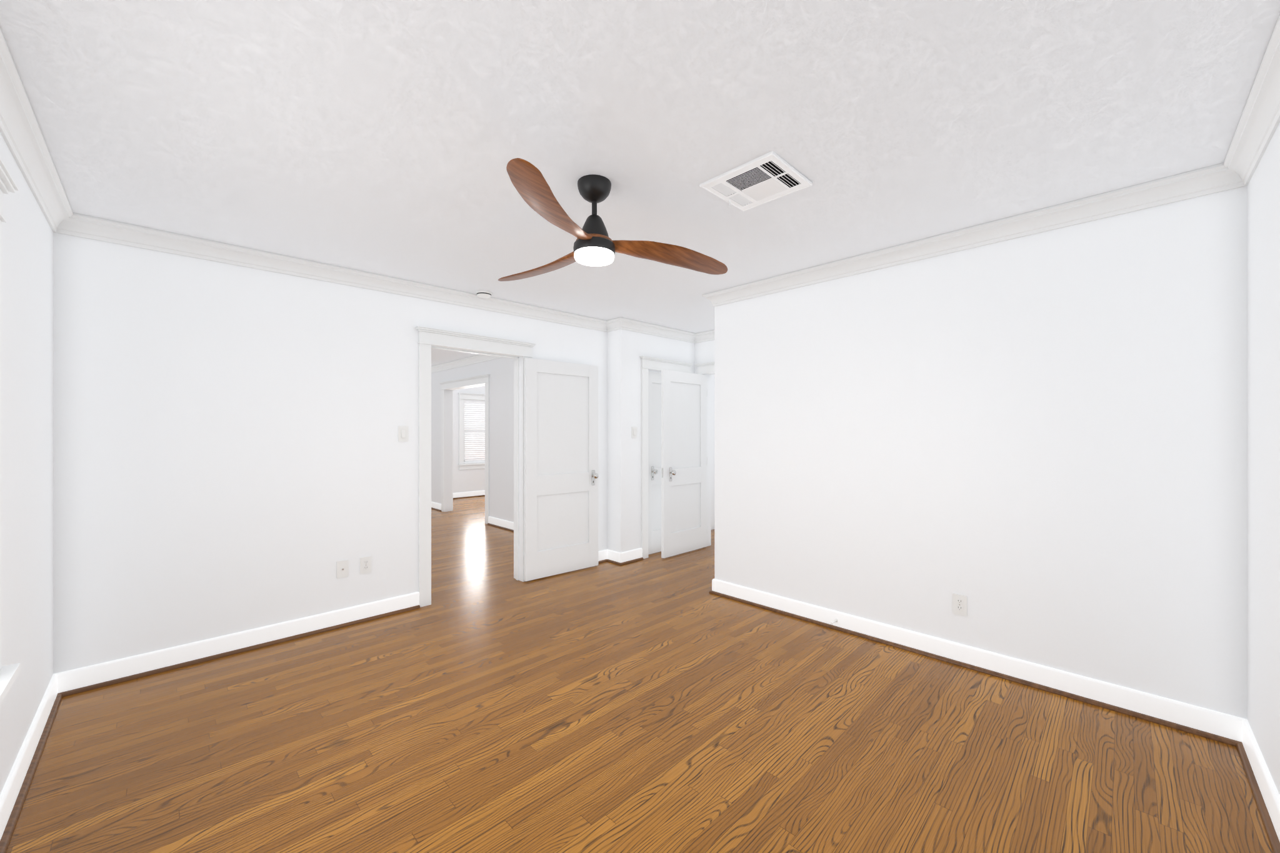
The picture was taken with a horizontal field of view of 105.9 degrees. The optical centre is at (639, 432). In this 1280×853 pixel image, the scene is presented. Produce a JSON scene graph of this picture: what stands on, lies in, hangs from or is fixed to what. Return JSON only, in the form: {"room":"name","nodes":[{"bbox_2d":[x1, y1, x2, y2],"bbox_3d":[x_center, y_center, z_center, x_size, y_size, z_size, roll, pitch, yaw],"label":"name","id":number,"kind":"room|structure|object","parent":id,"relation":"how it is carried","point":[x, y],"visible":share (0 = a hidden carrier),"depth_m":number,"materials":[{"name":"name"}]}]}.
{"room":"empty bedroom","nodes":[
{"label":"empty bedroom","id":0,"kind":"room"},
{"bbox_2d":[5,496,1273,852],"bbox_3d":[-0.986,1.395,5.835,8.800,0.100,11.600,0,0,-45],"label":"floor","id":1,"kind":"structure","parent":0,"point":[487,702],"depth_m":2.07,"materials":[{"name":"brown wood"}]},
{"bbox_2d":[0,122,1279,795],"bbox_3d":[-0.986,0.055,5.764,7.740,2.580,10.540,0,0,-45],"label":"wall","id":2,"kind":"structure","parent":0,"point":[1057,449],"depth_m":2.71,"materials":[{"name":"white paint"}]},
{"bbox_2d":[0,157,20,705],"bbox_3d":[-1.458,0.036,0.878,0.175,1.693,1.892,0,0,-45],"label":"window","id":3,"kind":"structure","parent":2,"relation":"in","point":[9,674],"depth_m":1.55,"materials":[{"name":"white paint"}]},
{"bbox_2d":[0,670,67,852],"bbox_3d":[-1.483,1.286,0.973,0.034,0.118,4.210,0,0,-45],"label":"baseboard","id":4,"kind":"structure","parent":2,"relation":"attached to","point":[13,795],"depth_m":1.89,"materials":[{"name":"white paint"}]},
{"bbox_2d":[0,27,77,235],"bbox_3d":[-1.471,-1.067,0.986,0.071,0.100,4.210,0,0,-45],"label":"crown molding","id":5,"kind":"structure","parent":2,"relation":"attached to","point":[32,156],"depth_m":1.81,"materials":[{"name":"white paint"}]},
{"bbox_2d":[67,591,419,696],"bbox_3d":[-2.311,1.286,3.095,1.737,0.118,0.034,0,0,-45],"label":"baseboard","id":6,"kind":"structure","parent":2,"relation":"attached to","point":[101,675],"depth_m":2.91,"materials":[{"name":"white paint"}]},
{"bbox_2d":[72,213,612,331],"bbox_3d":[-1.595,-1.086,3.761,3.630,0.138,0.100,0,0,-45],"label":"crown molding","id":7,"kind":"structure","parent":2,"relation":"attached to","point":[91,227],"depth_m":3.15,"materials":[{"name":"white paint"}]},
{"bbox_2d":[336,560,348,578],"bbox_3d":[-2.065,0.950,3.354,0.072,0.118,0.015,0,0,-45],"label":"outlet","id":8,"kind":"object","parent":2,"relation":"attached to","point":[342,569],"visible":1,"depth_m":3.35,"materials":[{"name":"white plastic"}]},
{"bbox_2d":[360,556,371,574],"bbox_3d":[-1.964,0.950,3.458,0.072,0.118,0.010,0,0,-45],"label":"duplex electrical outlet","id":9,"kind":"object","parent":2,"relation":"attached to","point":[365,565],"visible":1,"depth_m":3.46,"materials":[{"name":"white plastic"}]},
{"bbox_2d":[398,426,408,441],"bbox_3d":[-1.782,0.010,3.637,0.072,0.118,0.014,0,0,-45],"label":"light switch","id":10,"kind":"object","parent":2,"relation":"attached to","point":[402,434],"visible":1,"depth_m":3.63,"materials":[{"name":"white plastic"}]},
{"bbox_2d":[431,501,441,511],"bbox_3d":[-3.989,1.286,8.842,0.034,0.118,1.700,0,0,-45],"label":"baseboard","id":11,"kind":"structure","parent":2,"relation":"attached to","point":[434,505],"depth_m":8.39,"materials":[{"name":"white paint"}]},
{"bbox_2d":[431,354,502,373],"bbox_3d":[-2.497,-1.107,7.316,0.071,0.099,5.970,0,0,-45],"label":"crown molding","id":12,"kind":"structure","parent":2,"relation":"attached to","point":[479,358],"depth_m":7.61,"materials":[{"name":"white paint"}]},
{"bbox_2d":[453,490,484,499],"bbox_3d":[-2.982,1.286,10.555,3.570,0.118,0.034,0,0,-45],"label":"baseboard","id":13,"kind":"structure","parent":2,"relation":"attached to","point":[478,493],"depth_m":10.00,"materials":[{"name":"white paint"}]},
{"bbox_2d":[457,392,484,469],"bbox_3d":[-3.357,-0.024,10.251,1.082,1.573,0.175,0,0,-45],"label":"window","id":14,"kind":"structure","parent":2,"relation":"in","point":[466,400],"depth_m":10.07,"materials":[{"name":"white paint"}]},
{"bbox_2d":[415,326,535,607],"bbox_3d":[-1.397,0.268,4.113,1.044,2.154,0.219,0,0,-45],"label":"door frame","id":15,"kind":"structure","parent":2,"relation":"attached to","point":[429,337],"depth_m":3.98,"materials":[{"name":"white paint"}]},
{"bbox_2d":[487,516,513,531],"bbox_3d":[-1.330,1.286,6.170,0.034,0.118,2.520,0,0,-45],"label":"baseboard","id":16,"kind":"structure","parent":2,"relation":"attached to","point":[509,525],"depth_m":6.79,"materials":[{"name":"white paint"}]},
{"bbox_2d":[523,358,598,581],"bbox_3d":[-0.719,0.333,4.579,0.816,2.001,0.163,0,0,-45],"label":"door","id":17,"kind":"structure","parent":2,"relation":"in","point":[560,467],"depth_m":4.56,"materials":[{"name":"white paint"}]},
{"bbox_2d":[598,549,612,563],"bbox_3d":[-0.662,1.286,4.737,0.930,0.118,0.034,0,0,-45],"label":"baseboard","id":18,"kind":"structure","parent":2,"relation":"attached to","point":[606,555],"depth_m":5.01,"materials":[{"name":"white paint"}]},
{"bbox_2d":[615,548,643,565],"bbox_3d":[-0.092,1.286,5.008,0.329,0.118,0.034,0,0,-45],"label":"baseboard","id":19,"kind":"structure","parent":2,"relation":"attached to","point":[630,556],"depth_m":4.98,"materials":[{"name":"white paint"}]},
{"bbox_2d":[631,426,636,438],"bbox_3d":[-0.057,0.000,5.058,0.072,0.118,0.014,0,0,-45],"label":"light switch","id":20,"kind":"object","parent":2,"relation":"attached to","point":[634,432],"visible":1,"depth_m":5.05,"materials":[{"name":"white plastic"}]},
{"bbox_2d":[612,316,694,343],"bbox_3d":[0.222,-1.112,5.309,1.271,0.112,0.091,0,0,-45],"label":"crown molding","id":21,"kind":"structure","parent":2,"relation":"attached to","point":[619,323],"depth_m":5.20,"materials":[{"name":"white paint"}]},
{"bbox_2d":[648,371,661,554],"bbox_3d":[0.275,0.333,5.433,0.599,2.001,0.099,0,0,-45],"label":"closet door","id":22,"kind":"structure","parent":2,"relation":"in","point":[654,462],"depth_m":5.35,"materials":[{"name":"white paint"}]},
{"bbox_2d":[639,355,694,558],"bbox_3d":[0.311,0.268,5.398,0.841,2.154,0.049,0,0,-45],"label":"door frame","id":23,"kind":"structure","parent":2,"relation":"attached to","point":[647,362],"depth_m":5.16,"materials":[{"name":"white paint"}]},
{"bbox_2d":[661,369,707,558],"bbox_3d":[0.507,0.333,5.392,0.760,2.001,0.163,0,0,-45],"label":"door","id":24,"kind":"structure","parent":2,"relation":"in","point":[684,464],"depth_m":5.36,"materials":[{"name":"white paint"}]},
{"bbox_2d":[695,361,714,374],"bbox_3d":[1.011,0.268,5.382,0.049,2.154,0.991,0,0,-45],"label":"door frame","id":25,"kind":"structure","parent":2,"relation":"attached to","point":[703,369],"depth_m":5.62,"materials":[{"name":"white paint"}]},
{"bbox_2d":[695,330,714,343],"bbox_3d":[1.060,-1.118,5.318,0.071,0.099,1.020,0,0,-45],"label":"crown molding","id":26,"kind":"structure","parent":2,"relation":"attached to","point":[709,335],"depth_m":5.62,"materials":[{"name":"white paint"}]},
{"bbox_2d":[830,618,838,624],"bbox_3d":[1.316,1.285,3.276,0.076,0.024,0.024,0,0,-45],"label":"door stop","id":27,"kind":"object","parent":2,"relation":"attached to","point":[836,620],"depth_m":3.28,"materials":[{"name":"white plastic"}]},
{"bbox_2d":[702,164,1217,306],"bbox_3d":[1.529,-1.105,3.087,0.071,0.099,2.776,0,0,-45],"label":"crown molding","id":28,"kind":"structure","parent":2,"relation":"attached to","point":[1201,182],"depth_m":2.64,"materials":[{"name":"white paint"}]},
{"bbox_2d":[952,593,967,616],"bbox_3d":[1.856,1.000,2.803,0.010,0.118,0.072,0,0,-45],"label":"duplex electrical outlet","id":29,"kind":"object","parent":2,"relation":"attached to","point":[959,604],"visible":1,"depth_m":2.80,"materials":[{"name":"white plastic"}]},
{"bbox_2d":[708,578,1229,744],"bbox_3d":[1.566,1.286,3.077,0.034,0.118,2.769,0,0,-45],"label":"baseboard","id":30,"kind":"structure","parent":2,"relation":"attached to","point":[1224,728],"depth_m":2.62,"materials":[{"name":"white paint"}]},
{"bbox_2d":[1215,13,1279,193],"bbox_3d":[1.300,-1.086,0.824,3.590,0.138,0.071,0,0,-45],"label":"crown molding","id":31,"kind":"structure","parent":2,"relation":"attached to","point":[1260,118],"depth_m":1.72,"materials":[{"name":"white paint"}]},
{"bbox_2d":[1230,715,1279,852],"bbox_3d":[1.303,1.286,0.800,3.620,0.118,0.034,0,0,-45],"label":"baseboard","id":32,"kind":"structure","parent":2,"relation":"attached to","point":[1266,795],"depth_m":1.79,"materials":[{"name":"white paint"}]},
{"bbox_2d":[0,0,1279,366],"bbox_3d":[-0.986,-1.233,5.835,8.800,0.244,11.600,0,0,-45],"label":"ceiling","id":33,"kind":"structure","parent":0,"point":[388,137],"depth_m":1.75,"materials":[{"name":"paint"}]},
{"bbox_2d":[476,290,491,298],"bbox_3d":[-1.271,-1.122,3.936,0.124,0.038,0.124,0,0,-45],"label":"smoke detector","id":34,"kind":"object","parent":33,"relation":"attached to","point":[484,294],"visible":0.98,"depth_m":3.90,"materials":[{"name":"white plastic"}]},
{"bbox_2d":[498,158,727,281],"bbox_3d":[-0.299,-0.959,2.343,1.339,0.354,1.144,0,0,-45],"label":"fan","id":35,"kind":"object","parent":33,"relation":"hanging from","point":[595,244],"visible":1,"depth_m":2.15,"materials":[{"name":"brown wood"}]},
{"bbox_2d":[699,151,812,211],"bbox_3d":[0.531,-1.120,2.210,0.355,0.040,0.372,0,0,-45],"label":"ceiling vent","id":36,"kind":"object","parent":33,"relation":"in","point":[769,177],"visible":1,"depth_m":2.19,"materials":[{"name":"white"}]},
{"label":"outside","id":37,"kind":"structure","parent":0,"visible":0},
{"bbox_2d":[464,404,484,460],"bbox_3d":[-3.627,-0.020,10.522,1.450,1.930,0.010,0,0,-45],"label":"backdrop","id":38,"kind":"structure","parent":37,"point":[474,435],"depth_m":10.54,"materials":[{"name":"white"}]}
]}

